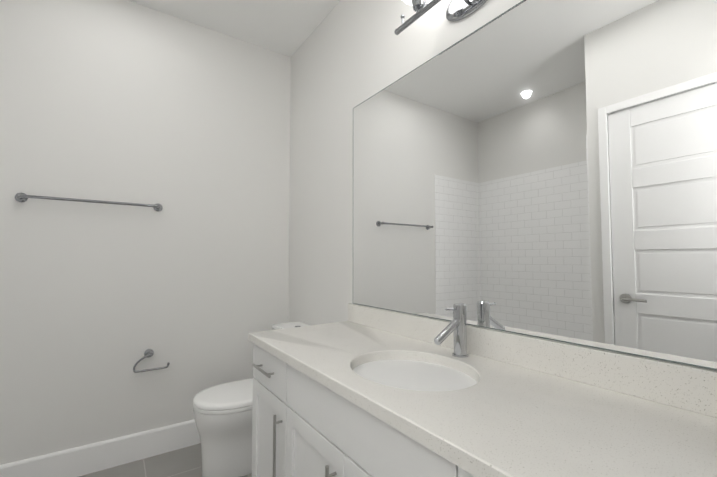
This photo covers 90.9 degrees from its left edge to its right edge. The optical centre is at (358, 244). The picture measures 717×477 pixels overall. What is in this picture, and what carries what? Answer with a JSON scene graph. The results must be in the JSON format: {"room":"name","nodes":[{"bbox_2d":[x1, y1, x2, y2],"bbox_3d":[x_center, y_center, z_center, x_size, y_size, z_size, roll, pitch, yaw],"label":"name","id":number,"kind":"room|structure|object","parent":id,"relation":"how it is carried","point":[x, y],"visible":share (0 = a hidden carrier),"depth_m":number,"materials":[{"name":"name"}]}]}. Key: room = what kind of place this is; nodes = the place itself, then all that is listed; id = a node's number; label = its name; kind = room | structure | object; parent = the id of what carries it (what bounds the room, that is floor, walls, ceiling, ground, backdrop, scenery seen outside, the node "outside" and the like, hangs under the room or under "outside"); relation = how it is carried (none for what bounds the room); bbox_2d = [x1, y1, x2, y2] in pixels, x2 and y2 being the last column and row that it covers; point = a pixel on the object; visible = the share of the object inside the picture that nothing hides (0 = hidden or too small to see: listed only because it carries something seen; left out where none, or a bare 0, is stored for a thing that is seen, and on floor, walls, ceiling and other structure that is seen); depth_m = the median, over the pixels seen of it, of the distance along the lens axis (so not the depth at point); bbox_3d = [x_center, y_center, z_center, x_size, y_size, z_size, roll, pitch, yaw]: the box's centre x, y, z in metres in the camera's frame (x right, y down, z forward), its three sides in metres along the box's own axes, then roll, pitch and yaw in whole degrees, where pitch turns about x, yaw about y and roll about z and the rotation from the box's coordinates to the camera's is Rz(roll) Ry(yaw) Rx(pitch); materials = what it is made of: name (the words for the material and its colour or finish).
{"room":"bathroom","nodes":[
{"label":"bathroom","id":0,"kind":"room"},
{"bbox_2d":[0,0,290,464],"bbox_3d":[-1.617,-0.112,2.113,2.520,2.850,0.120,2,-3,-35],"label":"wall","id":1,"kind":"structure","parent":0,"point":[185,124],"depth_m":2.18,"materials":[{"name":"white paint"}]},
{"bbox_2d":[15,193,162,211],"bbox_3d":[-1.532,-0.244,2.056,0.695,0.052,0.080,2,-3,-35],"label":"towel rail","id":2,"kind":"object","parent":1,"relation":"attached to","point":[24,197],"visible":1,"depth_m":1.99,"materials":[{"name":"silver metal"}]},
{"bbox_2d":[0,419,200,476],"bbox_3d":[-1.225,1.240,2.243,1.660,0.160,0.015,2,-3,-35],"label":"baseboard","id":3,"kind":"structure","parent":1,"relation":"attached to","point":[92,458],"depth_m":2.04,"materials":[{"name":"white paint"}]},
{"bbox_2d":[133,349,169,372],"bbox_3d":[-1.286,0.719,2.193,0.197,0.124,0.064,2,-3,-35],"label":"paper holder","id":4,"kind":"object","parent":1,"relation":"attached to","point":[148,353],"visible":1,"depth_m":2.17,"materials":[{"name":"silver metal"}]},
{"bbox_2d":[79,443,251,476],"bbox_3d":[-0.764,1.311,0.894,2.670,0.100,2.990,2,-3,-35],"label":"floor","id":5,"kind":"structure","parent":0,"point":[184,462],"depth_m":2.07,"materials":[{"name":"tile"}]},
{"bbox_2d":[193,321,310,476],"bbox_3d":[-0.614,0.925,2.162,0.730,0.783,0.410,2,-3,-35],"label":"toilet","id":6,"kind":"object","parent":5,"relation":"on","point":[223,416],"visible":0.31,"depth_m":1.95,"materials":[{"name":"white ceramic"}]},
{"bbox_2d":[248,303,716,476],"bbox_3d":[0.237,0.739,1.075,0.600,1.058,1.862,2,-3,-35],"label":"bathroom vanity","id":7,"kind":"object","parent":5,"relation":"on","point":[364,391],"visible":1,"depth_m":0.94,"materials":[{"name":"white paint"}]},
{"bbox_2d":[434,303,468,357],"bbox_3d":[0.331,0.312,1.266,0.158,0.188,0.058,2,-3,-35],"label":"faucet","id":8,"kind":"object","parent":7,"relation":"on","point":[458,325],"depth_m":1.27,"materials":[{"name":"silver metal"}]},
{"bbox_2d":[129,0,339,56],"bbox_3d":[-0.764,-1.636,1.024,2.670,0.100,2.990,2,-3,-35],"label":"ceiling","id":9,"kind":"structure","parent":0,"point":[286,27],"depth_m":2.37,"materials":[{"name":"white paint"}]},
{"bbox_2d":[288,0,716,370],"bbox_3d":[0.282,-0.131,1.681,0.128,2.850,2.990,2,-3,-35],"label":"wall","id":10,"kind":"structure","parent":0,"point":[545,169],"depth_m":1.20,"materials":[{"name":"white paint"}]},
{"bbox_2d":[394,0,486,34],"bbox_3d":[0.345,-1.051,1.315,0.243,0.295,0.595,2,-3,-35],"label":"sconce","id":11,"kind":"object","parent":10,"relation":"attached to","point":[457,10],"visible":1,"depth_m":1.41,"materials":[{"name":"silver metal"}]}
]}

